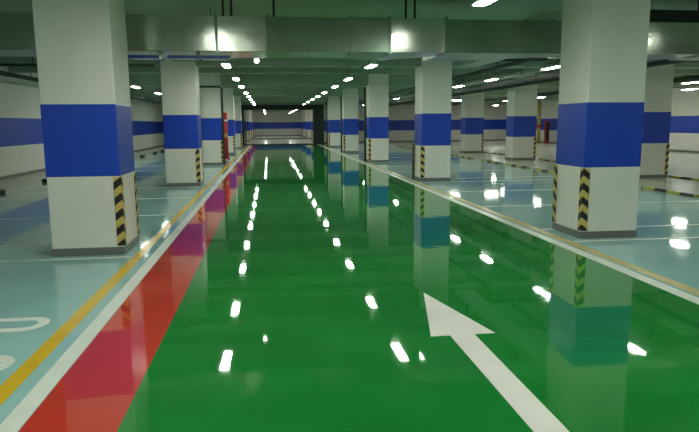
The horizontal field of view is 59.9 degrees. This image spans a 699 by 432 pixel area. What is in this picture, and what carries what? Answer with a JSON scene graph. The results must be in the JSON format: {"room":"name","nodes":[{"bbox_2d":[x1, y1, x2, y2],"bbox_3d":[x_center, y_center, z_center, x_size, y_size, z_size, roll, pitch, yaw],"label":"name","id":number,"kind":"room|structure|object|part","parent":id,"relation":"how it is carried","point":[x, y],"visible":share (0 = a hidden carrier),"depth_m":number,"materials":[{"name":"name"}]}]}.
{"room":"parking garage","nodes":[
{"label":"parking garage","id":0,"kind":"room"},
{"bbox_2d":[0,66,163,179],"bbox_3d":[-10.653,-2.868,18.039,0.250,3.600,65.000,-2,9,-7],"label":"wall","id":1,"kind":"structure","parent":0,"point":[21,135],"depth_m":20.41,"materials":[{"name":"white paint"}]},
{"bbox_2d":[253,112,301,135],"bbox_3d":[-9.377,-12.721,82.643,9.650,3.600,0.250,-2,9,-7],"label":"wall","id":2,"kind":"structure","parent":0,"point":[270,123],"depth_m":82.50,"materials":[{"name":"white paint"}]},
{"bbox_2d":[0,136,698,431],"bbox_3d":[2.069,-3.769,35.920,30.300,0.200,97.800,-2,9,-7],"label":"floor","id":3,"kind":"structure","parent":0,"point":[292,299],"depth_m":5.42,"materials":[{"name":"green paint"}]},
{"bbox_2d":[0,355,14,369],"bbox_3d":[-2.787,1.019,4.067,1.000,0.003,0.360,-2,9,-7],"label":"painted numeral","id":4,"kind":"object","parent":3,"relation":"on","point":[6,361],"visible":1,"depth_m":4.17,"materials":[{"name":"white paint"}]},
{"bbox_2d":[0,317,49,331],"bbox_3d":[-2.960,0.892,4.913,1.000,0.003,0.360,-2,9,-7],"label":"painted numeral","id":5,"kind":"object","parent":3,"relation":"on","point":[42,321],"visible":1,"depth_m":5.01,"materials":[{"name":"white paint"}]},
{"bbox_2d":[0,256,131,261],"bbox_3d":[-5.052,0.568,7.145,4.780,0.003,0.070,-2,9,-7],"label":"parking line","id":6,"kind":"object","parent":3,"relation":"on","point":[122,256],"visible":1,"depth_m":7.34,"materials":[{"name":"white paint"}]},
{"bbox_2d":[0,241,146,246],"bbox_3d":[-5.179,0.424,8.096,4.780,0.003,0.070,-2,9,-7],"label":"parking line","id":7,"kind":"object","parent":3,"relation":"on","point":[141,241],"visible":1,"depth_m":8.21,"materials":[{"name":"white paint"}]},
{"bbox_2d":[32,0,139,256],"bbox_3d":[-3.307,-1.348,7.690,0.877,3.600,0.862,-2,9,-7],"label":"column","id":8,"kind":"structure","parent":3,"relation":"on","point":[82,57],"depth_m":7.35,"materials":[{"name":"white paint"}]},
{"bbox_3d":[-3.296,0.382,7.953,0.872,0.100,0.852,-2,9,-7],"label":"skirting","id":9,"kind":"part","parent":8,"relation":"part of","materials":[{"name":"grey paint"}]},
{"bbox_2d":[0,214,174,219],"bbox_3d":[-5.515,0.043,10.616,4.780,0.003,0.070,-2,9,-7],"label":"parking line","id":10,"kind":"object","parent":3,"relation":"on","point":[171,214],"visible":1,"depth_m":10.61,"materials":[{"name":"white paint"}]},
{"bbox_2d":[14,187,178,190],"bbox_3d":[-6.165,-0.696,15.497,4.780,0.003,0.070,-2,9,-7],"label":"parking line","id":11,"kind":"object","parent":3,"relation":"on","point":[160,187],"visible":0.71,"depth_m":15.45,"materials":[{"name":"white paint"}]},
{"bbox_2d":[16,197,192,201],"bbox_3d":[-5.851,-0.340,13.145,4.780,0.003,0.070,-2,9,-7],"label":"parking line","id":12,"kind":"object","parent":3,"relation":"on","point":[192,197],"visible":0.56,"depth_m":13.17,"materials":[{"name":"white paint"}]},
{"bbox_2d":[0,145,247,405],"bbox_3d":[-3.908,-0.979,17.234,0.115,0.003,61.100,-2,9,-7],"label":"lane edge line","id":13,"kind":"object","parent":3,"relation":"on","point":[17,378],"visible":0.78,"depth_m":5.11,"materials":[{"name":"yellow paint"}]},
{"bbox_2d":[0,145,250,431],"bbox_3d":[-3.692,-0.984,17.262,0.120,0.003,61.100,-2,9,-7],"label":"lane edge line","id":14,"kind":"object","parent":3,"relation":"on","point":[32,400],"visible":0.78,"depth_m":4.54,"materials":[{"name":"white paint"}]},
{"bbox_2d":[160,57,203,186],"bbox_3d":[-4.419,-2.612,16.042,0.877,3.600,0.862,-2,9,-7],"label":"column","id":15,"kind":"structure","parent":3,"relation":"on","point":[183,148],"depth_m":15.67,"materials":[{"name":"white paint"}]},
{"bbox_3d":[-4.408,-0.882,16.305,0.872,0.100,0.852,-2,9,-7],"label":"skirting","id":16,"kind":"part","parent":15,"relation":"part of","materials":[{"name":"grey paint"}]},
{"bbox_2d":[199,74,223,164],"bbox_3d":[-5.532,-3.876,24.394,0.877,3.600,0.862,-2,9,-7],"label":"column","id":17,"kind":"structure","parent":3,"relation":"on","point":[210,98],"depth_m":23.99,"materials":[{"name":"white paint"}]},
{"bbox_2d":[199,86,225,164],"bbox_3d":[-5.450,-3.570,23.977,0.965,3.100,0.080,-2,9,-7],"label":"conduit pipe","id":18,"kind":"object","parent":17,"relation":"attached to","point":[222,110],"visible":0.72,"depth_m":23.95,"materials":[{"name":"grey metal"}]},
{"bbox_3d":[-5.521,-2.146,24.657,0.872,0.100,0.852,-2,9,-7],"label":"skirting","id":19,"kind":"part","parent":17,"relation":"part of","materials":[{"name":"grey paint"}]},
{"bbox_2d":[224,113,230,158],"bbox_3d":[-5.789,-3.754,28.421,0.340,2.150,0.386,-2,9,-7],"label":"cabinet","id":20,"kind":"object","parent":3,"relation":"on","point":[225,114],"visible":0.77,"depth_m":28.38,"materials":[{"name":"red metal"}]},
{"bbox_2d":[223,88,235,154],"bbox_3d":[-6.645,-5.140,32.746,0.877,3.600,0.862,-2,9,-7],"label":"column","id":21,"kind":"structure","parent":3,"relation":"on","point":[228,98],"depth_m":32.35,"materials":[{"name":"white paint"}]},
{"bbox_2d":[234,97,242,147],"bbox_3d":[-7.757,-6.404,41.098,0.877,3.600,0.862,-2,9,-7],"label":"column","id":22,"kind":"structure","parent":3,"relation":"on","point":[237,101],"depth_m":40.73,"materials":[{"name":"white paint"}]},
{"bbox_2d":[244,110,246,143],"bbox_3d":[-8.870,-7.668,49.450,0.877,3.600,0.862,-2,9,-7],"label":"column","id":23,"kind":"structure","parent":3,"relation":"on","point":[245,130],"depth_m":49.15,"materials":[{"name":"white paint"}]},
{"bbox_2d":[246,110,249,140],"bbox_3d":[-9.983,-8.931,57.801,0.877,3.600,0.862,-2,9,-7],"label":"column","id":24,"kind":"structure","parent":3,"relation":"on","point":[247,111],"depth_m":57.48,"materials":[{"name":"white paint"}]},
{"bbox_2d":[249,110,251,137],"bbox_3d":[-11.095,-10.195,66.153,0.877,3.600,0.862,-2,9,-7],"label":"column","id":25,"kind":"structure","parent":3,"relation":"on","point":[250,111],"depth_m":65.81,"materials":[{"name":"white paint"}]},
{"bbox_2d":[251,110,253,137],"bbox_3d":[-12.208,-11.459,74.505,0.877,3.600,0.862,-2,9,-7],"label":"column","id":26,"kind":"structure","parent":3,"relation":"on","point":[251,110],"depth_m":74.22,"materials":[{"name":"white paint"}]},
{"bbox_2d":[250,138,310,139],"bbox_3d":[-7.010,-8.327,65.236,9.150,0.120,0.200,-2,9,-7],"label":"trim","id":27,"kind":"structure","parent":3,"relation":"on","point":[250,138],"depth_m":65.06,"materials":[{"name":"grey paint"}]},
{"bbox_2d":[241,105,323,144],"bbox_3d":[-5.534,-7.150,47.606,7.040,3.080,0.500,-2,9,-7],"label":"frame","id":28,"kind":"object","parent":3,"relation":"on","point":[318,110],"visible":0.62,"depth_m":47.52,"materials":[{"name":"black paint"}]},
{"bbox_3d":[-8.616,-6.877,47.236,0.820,2.700,0.500,-2,9,-7],"label":"post","id":29,"kind":"part","parent":28,"relation":"part of","materials":[{"name":"black paint"}]},
{"bbox_3d":[-2.459,-7.046,48.031,0.840,2.700,0.500,-2,9,-7],"label":"post","id":30,"kind":"part","parent":28,"relation":"part of","materials":[{"name":"black metal"}]},
{"bbox_2d":[301,110,305,136],"bbox_3d":[-5.531,-11.643,75.367,0.837,3.600,0.862,-2,9,-7],"label":"column","id":31,"kind":"structure","parent":3,"relation":"on","point":[303,117],"depth_m":74.99,"materials":[{"name":"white paint"}]},
{"bbox_2d":[305,110,310,137],"bbox_3d":[-4.418,-10.379,67.015,0.837,3.600,0.862,-2,9,-7],"label":"column","id":32,"kind":"structure","parent":3,"relation":"on","point":[307,112],"depth_m":66.62,"materials":[{"name":"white paint"}]},
{"bbox_2d":[311,110,312,140],"bbox_3d":[-3.306,-9.115,58.663,0.837,3.600,0.862,-2,9,-7],"label":"column","id":33,"kind":"structure","parent":3,"relation":"on","point":[311,110],"depth_m":58.26,"materials":[{"name":"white paint"}]},
{"bbox_2d":[324,105,326,142],"bbox_3d":[-2.193,-7.851,50.311,0.837,3.600,0.862,-2,9,-7],"label":"column","id":34,"kind":"structure","parent":3,"relation":"on","point":[324,105],"depth_m":49.94,"materials":[{"name":"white paint"}]},
{"bbox_2d":[327,96,340,146],"bbox_3d":[-1.080,-6.587,41.959,0.837,3.600,0.862,-2,9,-7],"label":"column","id":35,"kind":"structure","parent":3,"relation":"on","point":[333,104],"depth_m":41.56,"materials":[{"name":"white paint"}]},
{"bbox_2d":[326,102,327,146],"bbox_3d":[-1.574,-6.380,42.252,0.083,3.090,0.083,2,9,15],"label":"conduit pipe","id":36,"kind":"object","parent":35,"relation":"attached to","point":[326,102],"visible":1,"depth_m":42.26,"materials":[{"name":"grey metal"}]},
{"bbox_2d":[342,88,358,152],"bbox_3d":[0.032,-5.323,33.608,0.837,3.600,0.862,-2,9,-7],"label":"column","id":37,"kind":"structure","parent":3,"relation":"on","point":[350,118],"depth_m":33.22,"materials":[{"name":"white paint"}]},
{"bbox_2d":[340,96,341,151],"bbox_3d":[-0.461,-5.116,33.900,0.083,3.090,0.083,2,9,15],"label":"conduit pipe","id":38,"kind":"object","parent":37,"relation":"attached to","point":[340,96],"visible":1,"depth_m":33.82,"materials":[{"name":"grey metal"}]},
{"bbox_3d":[0.048,-3.593,33.871,0.832,0.100,0.852,-2,9,-7],"label":"skirting","id":39,"kind":"part","parent":37,"relation":"part of","materials":[{"name":"grey paint"}]},
{"bbox_2d":[366,74,388,162],"bbox_3d":[1.145,-4.059,25.256,0.837,3.600,0.862,-2,9,-7],"label":"column","id":40,"kind":"structure","parent":3,"relation":"on","point":[377,90],"depth_m":24.87,"materials":[{"name":"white paint"}]},
{"bbox_2d":[364,87,365,160],"bbox_3d":[0.652,-3.852,25.548,0.083,3.090,0.083,2,9,15],"label":"conduit pipe","id":41,"kind":"object","parent":40,"relation":"attached to","point":[364,87],"visible":1,"depth_m":25.51,"materials":[{"name":"grey metal"}]},
{"bbox_3d":[1.161,-2.329,25.520,0.832,0.100,0.852,-2,9,-7],"label":"skirting","id":42,"kind":"part","parent":40,"relation":"part of","materials":[{"name":"grey paint"}]},
{"bbox_2d":[414,57,451,181],"bbox_3d":[2.317,-2.797,16.911,0.837,3.600,0.862,-2,9,-7],"label":"column","id":43,"kind":"structure","parent":3,"relation":"on","point":[433,80],"depth_m":16.56,"materials":[{"name":"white paint"}]},
{"bbox_2d":[412,144,413,178],"bbox_3d":[1.827,-1.558,17.401,0.055,0.990,0.055,2,9,15],"label":"conduit pipe","id":44,"kind":"object","parent":43,"relation":"attached to","point":[412,144],"visible":1,"depth_m":17.38,"materials":[{"name":"grey metal"}]},
{"bbox_3d":[2.333,-1.067,17.175,0.832,0.100,0.852,-2,9,-7],"label":"skirting","id":45,"kind":"part","parent":43,"relation":"part of","materials":[{"name":"grey paint"}]},
{"bbox_2d":[460,88,483,152],"bbox_3d":[6.591,-5.215,32.559,1.017,3.600,0.862,-2,9,-7],"label":"column","id":46,"kind":"structure","parent":3,"relation":"on","point":[472,105],"depth_m":32.23,"materials":[{"name":"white paint"}]},
{"bbox_3d":[6.602,-3.485,32.823,1.012,0.100,0.852,-2,9,-7],"label":"skirting","id":47,"kind":"part","parent":46,"relation":"part of","materials":[{"name":"grey paint"}]},
{"bbox_2d":[420,179,553,182],"bbox_3d":[4.379,-0.986,16.858,4.950,0.003,0.070,-2,9,-7],"label":"parking line","id":48,"kind":"object","parent":3,"relation":"on","point":[549,179],"visible":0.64,"depth_m":16.85,"materials":[{"name":"white paint"}]},
{"bbox_2d":[483,160,502,163],"bbox_3d":[5.794,-2.203,24.585,0.144,0.060,1.900,-2,9,-7],"label":"wheel stop","id":49,"kind":"object","parent":3,"relation":"on","point":[483,160],"visible":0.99,"depth_m":24.30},
{"bbox_2d":[423,292,568,431],"bbox_3d":[1.104,1.173,2.854,0.505,0.003,5.980,-2,9,-7],"label":"painted arrow","id":50,"kind":"object","parent":3,"relation":"on","point":[443,320],"visible":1,"depth_m":4.05,"materials":[{"name":"white paint"}]},
{"bbox_2d":[451,176,553,178],"bbox_3d":[4.252,-1.130,17.809,4.950,0.003,0.070,-2,9,-7],"label":"parking line","id":51,"kind":"object","parent":3,"relation":"on","point":[538,176],"visible":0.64,"depth_m":17.82,"materials":[{"name":"white paint"}]},
{"bbox_2d":[317,144,698,304],"bbox_3d":[1.468,-1.126,17.928,0.140,0.003,61.100,-2,9,-7],"label":"lane edge line","id":52,"kind":"object","parent":3,"relation":"on","point":[694,299],"visible":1,"depth_m":7.62,"materials":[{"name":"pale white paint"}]},
{"bbox_2d":[319,144,698,295],"bbox_3d":[1.651,-1.131,17.952,0.130,0.003,61.100,-2,9,-7],"label":"lane edge line","id":53,"kind":"object","parent":3,"relation":"on","point":[631,266],"visible":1,"depth_m":7.99,"materials":[{"name":"yellow paint"}]},
{"bbox_2d":[506,163,529,168],"bbox_3d":[6.127,-1.825,22.085,0.144,0.060,1.900,-2,9,-7],"label":"wheel stop","id":54,"kind":"object","parent":3,"relation":"on","point":[515,165],"visible":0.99,"depth_m":21.86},
{"bbox_2d":[505,74,537,159],"bbox_3d":[7.386,-4.231,26.061,1.017,3.600,0.862,-2,9,-7],"label":"column","id":55,"kind":"structure","parent":3,"relation":"on","point":[521,117],"depth_m":25.73,"materials":[{"name":"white paint"}]},
{"bbox_3d":[7.397,-2.501,26.324,1.012,0.100,0.852,-2,9,-7],"label":"skirting","id":56,"kind":"part","parent":55,"relation":"part of","materials":[{"name":"grey paint"}]},
{"bbox_2d":[536,101,541,143],"bbox_3d":[14.279,-7.270,45.688,0.380,3.590,0.380,-2,9,-7],"label":"riser pipe","id":57,"kind":"object","parent":3,"relation":"on","point":[538,126],"visible":0.83,"depth_m":45.63,"materials":[{"name":"metal"}]},
{"bbox_2d":[535,168,553,172],"bbox_3d":[6.460,-1.446,19.585,0.144,0.060,1.900,-2,9,-7],"label":"wheel stop","id":58,"kind":"object","parent":3,"relation":"on","point":[538,169],"visible":0.56,"depth_m":19.80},
{"bbox_2d":[544,121,549,142],"bbox_3d":[15.005,-6.384,46.110,0.320,1.700,0.265,-2,9,-7],"label":"tall cabinet","id":59,"kind":"object","parent":3,"relation":"on","point":[547,123],"visible":0.92,"depth_m":46.00,"materials":[{"name":"red metal"}]},
{"bbox_3d":[15.020,-6.416,45.984,0.260,1.400,0.025,-2,9,-7],"label":"cabinet door","id":60,"kind":"part","parent":59,"relation":"part of","materials":[{"name":"grey paint"}]},
{"bbox_2d":[455,187,640,191],"bbox_3d":[4.692,-0.630,14.505,4.950,0.003,0.070,-2,9,-7],"label":"parking line","id":61,"kind":"object","parent":3,"relation":"on","point":[639,187],"visible":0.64,"depth_m":14.38,"materials":[{"name":"white paint"}]},
{"bbox_2d":[483,201,691,206],"bbox_3d":[5.029,-0.247,11.976,4.950,0.003,0.070,-2,9,-7],"label":"parking line","id":62,"kind":"object","parent":3,"relation":"on","point":[668,201],"visible":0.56,"depth_m":11.77,"materials":[{"name":"white paint"}]},
{"bbox_2d":[552,0,650,238],"bbox_3d":[3.529,-1.536,8.572,0.837,3.600,0.862,-2,9,-7],"label":"column","id":63,"kind":"structure","parent":3,"relation":"on","point":[604,43],"depth_m":8.26,"materials":[{"name":"white paint"}]},
{"bbox_3d":[3.545,0.194,8.836,0.832,0.100,0.852,-2,9,-7],"label":"skirting","id":64,"kind":"part","parent":63,"relation":"part of","materials":[{"name":"grey paint"}]},
{"bbox_2d":[543,224,698,229],"bbox_3d":[5.365,0.134,9.457,4.950,0.003,0.070,-2,9,-7],"label":"parking line","id":65,"kind":"object","parent":3,"relation":"on","point":[681,224],"visible":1,"depth_m":9.39,"materials":[{"name":"white paint"}]},
{"bbox_2d":[574,237,698,241],"bbox_3d":[5.491,0.278,8.506,4.950,0.003,0.070,-2,9,-7],"label":"parking line","id":66,"kind":"object","parent":3,"relation":"on","point":[674,237],"visible":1,"depth_m":8.29,"materials":[{"name":"white paint"}]},
{"bbox_2d":[639,64,674,178],"bbox_3d":[8.475,-2.913,17.357,1.017,3.600,0.862,-2,9,-7],"label":"column","id":67,"kind":"structure","parent":3,"relation":"on","point":[659,79],"depth_m":16.99,"materials":[{"name":"white paint"}]},
{"bbox_3d":[8.486,-1.183,17.620,1.012,0.100,0.852,-2,9,-7],"label":"skirting","id":68,"kind":"part","parent":67,"relation":"part of","materials":[{"name":"grey paint"}]},
{"bbox_2d":[641,186,698,197],"bbox_3d":[7.240,-0.561,13.733,0.144,0.060,1.900,-2,9,-7],"label":"wheel stop","id":69,"kind":"object","parent":3,"relation":"on","point":[643,187],"visible":1,"depth_m":13.61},
{"bbox_2d":[669,175,698,180],"bbox_3d":[9.385,-1.007,16.553,0.144,0.060,1.900,-2,9,-7],"label":"wheel stop","id":70,"kind":"object","parent":3,"relation":"on","point":[670,176],"visible":1,"depth_m":16.81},
{"bbox_2d":[0,0,698,111],"bbox_3d":[2.041,-7.289,35.383,30.300,0.680,97.800,-2,9,-7],"label":"ceiling","id":71,"kind":"structure","parent":0,"point":[269,79],"depth_m":16.04,"materials":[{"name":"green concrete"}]},
{"bbox_2d":[0,57,154,66],"bbox_3d":[-7.354,-3.848,14.352,5.300,0.605,0.070,-2,9,-7],"label":"ceiling pipe","id":72,"kind":"object","parent":71,"relation":"hanging from","point":[1,64],"visible":0.3,"depth_m":14.35,"materials":[{"name":"grey metal"}]},
{"bbox_2d":[0,70,161,104],"bbox_3d":[-10.837,-5.980,28.765,0.120,0.679,39.000,-2,9,-7],"label":"ceiling pipe","id":73,"kind":"object","parent":71,"relation":"hanging from","point":[3,73],"visible":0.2,"depth_m":17.41,"materials":[{"name":"grey metal"}]},
{"bbox_2d":[130,80,140,87],"bbox_3d":[-7.765,-4.987,21.980,0.200,0.666,0.920,-2,9,-7],"label":"lamp","id":74,"kind":"object","parent":71,"relation":"hanging from","point":[133,84],"visible":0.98,"depth_m":21.80,"materials":[{"name":"white plastic"}]},
{"bbox_2d":[221,62,231,67],"bbox_3d":[-2.901,-3.844,14.232,0.200,0.666,0.920,-2,9,-7],"label":"lamp","id":75,"kind":"object","parent":71,"relation":"hanging from","point":[224,64],"visible":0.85,"depth_m":13.99,"materials":[{"name":"white plastic"}]},
{"bbox_2d":[232,68,239,80],"bbox_3d":[-3.469,-4.489,18.496,0.200,0.666,0.920,-2,9,-7],"label":"lamp","id":76,"kind":"object","parent":71,"relation":"hanging from","point":[235,78],"visible":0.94,"depth_m":18.37,"materials":[{"name":"white plastic"}]},
{"bbox_2d":[241,102,325,104],"bbox_3d":[-4.738,-8.944,47.389,9.120,0.520,0.200,-2,9,-7],"label":"trim","id":77,"kind":"structure","parent":71,"relation":"attached to","point":[242,103],"depth_m":47.26,"materials":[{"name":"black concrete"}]},
{"bbox_2d":[344,68,352,80],"bbox_3d":[-0.048,-4.583,18.937,0.200,0.666,0.920,-2,9,-7],"label":"lamp","id":78,"kind":"object","parent":71,"relation":"hanging from","point":[349,77],"visible":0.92,"depth_m":18.72,"materials":[{"name":"white plastic"}]},
{"bbox_2d":[0,0,698,61],"bbox_3d":[0.667,-3.000,9.822,20.000,1.042,1.423,-2,9,-7],"label":"air duct","id":79,"kind":"object","parent":71,"relation":"hanging from","point":[216,38],"visible":0.83,"depth_m":9.10,"materials":[{"name":"metal"}]},
{"bbox_2d":[128,51,163,60],"bbox_3d":[-3.020,-2.367,8.982,0.450,0.100,0.430,-2,9,-7],"label":"air register","id":80,"kind":"object","parent":79,"relation":"attached to","point":[135,55],"depth_m":8.80,"materials":[{"name":"blue metal"}]},
{"bbox_2d":[167,51,200,60],"bbox_3d":[-2.465,-2.382,9.053,0.430,0.100,0.430,-2,9,-7],"label":"air register","id":81,"kind":"object","parent":79,"relation":"attached to","point":[174,55],"depth_m":8.86,"materials":[{"name":"blue metal"}]},
{"bbox_2d":[199,52,231,61],"bbox_3d":[-2.009,-2.394,9.112,0.450,0.100,0.430,-2,9,-7],"label":"air register","id":82,"kind":"object","parent":79,"relation":"attached to","point":[205,56],"depth_m":8.92,"materials":[{"name":"blue metal"}]},
{"bbox_3d":[-1.859,-3.141,8.887,0.033,0.442,0.033,-5,10,-30],"label":"hanger rod","id":83,"kind":"part","parent":79,"relation":"part of","materials":[{"name":"grey paint"}]},
{"bbox_3d":[-1.740,-3.144,8.902,0.033,0.442,0.033,2,9,15],"label":"hanger rod","id":84,"kind":"part","parent":79,"relation":"part of","materials":[{"name":"grey paint"}]},
{"bbox_3d":[-1.125,-3.161,8.981,0.033,0.442,0.033,2,9,15],"label":"hanger rod","id":85,"kind":"part","parent":79,"relation":"part of","materials":[{"name":"grey paint"}]},
{"bbox_3d":[0.858,-3.216,9.237,0.033,0.442,0.033,-5,10,-30],"label":"hanger rod","id":86,"kind":"part","parent":79,"relation":"part of","materials":[{"name":"grey paint"}]},
{"bbox_3d":[0.997,-3.220,9.255,0.033,0.442,0.033,2,9,15],"label":"hanger rod","id":87,"kind":"part","parent":79,"relation":"part of","materials":[{"name":"grey paint"}]},
{"bbox_2d":[364,60,377,67],"bbox_3d":[0.520,-3.938,14.673,0.200,0.666,0.920,-2,9,-7],"label":"lamp","id":88,"kind":"object","parent":71,"relation":"hanging from","point":[372,64],"visible":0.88,"depth_m":14.48,"materials":[{"name":"white plastic"}]},
{"bbox_2d":[358,57,547,102],"bbox_3d":[2.051,-6.373,30.422,0.100,0.600,39.000,-2,9,-7],"label":"ceiling pipe","id":89,"kind":"object","parent":71,"relation":"hanging from","point":[525,60],"visible":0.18,"depth_m":16.80,"materials":[{"name":"grey metal"}]},
{"bbox_2d":[454,74,464,87],"bbox_3d":[4.154,-5.253,23.119,0.200,0.666,0.920,-2,9,-7],"label":"lamp","id":90,"kind":"object","parent":71,"relation":"hanging from","point":[455,85],"visible":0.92,"depth_m":22.96,"materials":[{"name":"white plastic"}]},
{"bbox_2d":[389,67,559,100],"bbox_3d":[3.799,-6.430,30.545,0.288,0.552,39.200,-2,9,-7],"label":"cable tray","id":91,"kind":"object","parent":71,"relation":"hanging from","point":[530,71],"visible":0.17,"depth_m":20.26,"materials":[{"name":"grey metal"}]},
{"bbox_2d":[470,0,495,5],"bbox_3d":[1.584,-2.729,6.684,0.200,0.666,0.920,-2,9,-7],"label":"lamp","id":92,"kind":"object","parent":71,"relation":"hanging from","point":[477,2],"visible":1,"depth_m":6.95,"materials":[{"name":"white plastic"}]},
{"bbox_2d":[484,70,499,80],"bbox_3d":[4.611,-4.734,19.688,0.200,0.666,0.920,-2,9,-7],"label":"lamp","id":93,"kind":"object","parent":71,"relation":"hanging from","point":[487,78],"visible":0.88,"depth_m":19.53,"materials":[{"name":"white plastic"}]},
{"bbox_2d":[460,19,552,65],"bbox_3d":[3.541,-3.855,13.558,0.568,0.522,5.200,-2,9,-7],"label":"cable tray","id":94,"kind":"object","parent":71,"relation":"hanging from","point":[468,62],"visible":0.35,"depth_m":15.32,"materials":[{"name":"grey metal"}]},
{"bbox_2d":[460,59,504,65],"bbox_3d":[3.542,-3.646,13.590,0.524,0.100,5.200,-2,9,-7],"label":"tray","id":95,"kind":"object","parent":94,"relation":"on","point":[469,62],"depth_m":15.35,"materials":[{"name":"grey metal"}]},
{"bbox_2d":[389,59,667,104],"bbox_3d":[4.394,-6.387,30.631,0.518,0.672,39.200,-2,9,-7],"label":"cable tray","id":96,"kind":"object","parent":71,"relation":"hanging from","point":[556,74],"visible":0.2,"depth_m":21.12,"materials":[{"name":"grey metal"}]},
{"bbox_2d":[389,59,687,105],"bbox_3d":[5.521,-6.444,30.874,0.140,0.649,39.000,-2,9,-7],"label":"ceiling pipe","id":97,"kind":"object","parent":71,"relation":"hanging from","point":[663,62],"visible":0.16,"depth_m":22.36,"materials":[{"name":"grey metal"}]},
{"bbox_2d":[540,59,559,69],"bbox_3d":[5.173,-4.096,15.473,0.200,0.666,0.920,-2,9,-7],"label":"lamp","id":98,"kind":"object","parent":71,"relation":"hanging from","point":[553,66],"visible":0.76,"depth_m":15.42,"materials":[{"name":"white plastic"}]},
{"bbox_2d":[451,75,698,105],"bbox_3d":[9.091,-6.484,31.344,0.180,0.768,39.000,-2,9,-7],"label":"ceiling pipe","id":99,"kind":"object","parent":71,"relation":"hanging from","point":[693,77],"visible":0.15,"depth_m":27.99,"materials":[{"name":"grey metal"}]},
{"bbox_2d":[501,58,698,61],"bbox_3d":[11.111,-4.407,16.523,16.300,0.440,0.080,-2,9,-7],"label":"ceiling pipe","id":100,"kind":"object","parent":71,"relation":"hanging from","point":[543,59],"visible":0.13,"depth_m":15.73,"materials":[{"name":"grey metal"}]},
{"bbox_2d":[649,0,698,22],"bbox_3d":[5.813,-3.408,10.113,3.200,0.402,0.220,-2,9,-7],"label":"duct","id":101,"kind":"object","parent":71,"relation":"hanging from","point":[687,16],"visible":0.39,"depth_m":9.96,"materials":[{"name":"grey metal"}]},
{"bbox_2d":[680,75,698,83],"bbox_3d":[12.366,-5.130,21.886,0.200,0.666,0.920,-2,9,-7],"label":"lamp","id":102,"kind":"object","parent":71,"relation":"hanging from","point":[689,82],"visible":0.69,"depth_m":21.93,"materials":[{"name":"white plastic"}]},
{"bbox_2d":[681,83,698,89],"bbox_3d":[14.878,-5.852,26.498,0.200,0.666,0.920,-2,9,-7],"label":"lamp","id":103,"kind":"object","parent":71,"relation":"hanging from","point":[690,88],"visible":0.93,"depth_m":26.39,"materials":[{"name":"white plastic"}]},
{"bbox_2d":[358,105,506,141],"bbox_3d":[7.046,-8.311,52.855,15.550,3.600,0.250,-2,9,-7],"label":"wall","id":104,"kind":"structure","parent":0,"point":[401,117],"depth_m":52.80,"materials":[{"name":"white paint"}]},
{"bbox_2d":[536,87,698,152],"bbox_3d":[18.891,-3.679,21.852,0.250,3.600,65.000,-2,9,-7],"label":"wall","id":105,"kind":"structure","parent":0,"point":[684,126],"depth_m":31.97,"materials":[{"name":"white paint"}]},
{"bbox_2d":[540,141,698,152],"bbox_3d":[18.721,-1.954,22.091,0.120,0.080,65.000,-2,9,-7],"label":"trim","id":106,"kind":"structure","parent":105,"relation":"attached to","point":[540,141],"depth_m":31.74,"materials":[{"name":"grey paint"}]}
]}

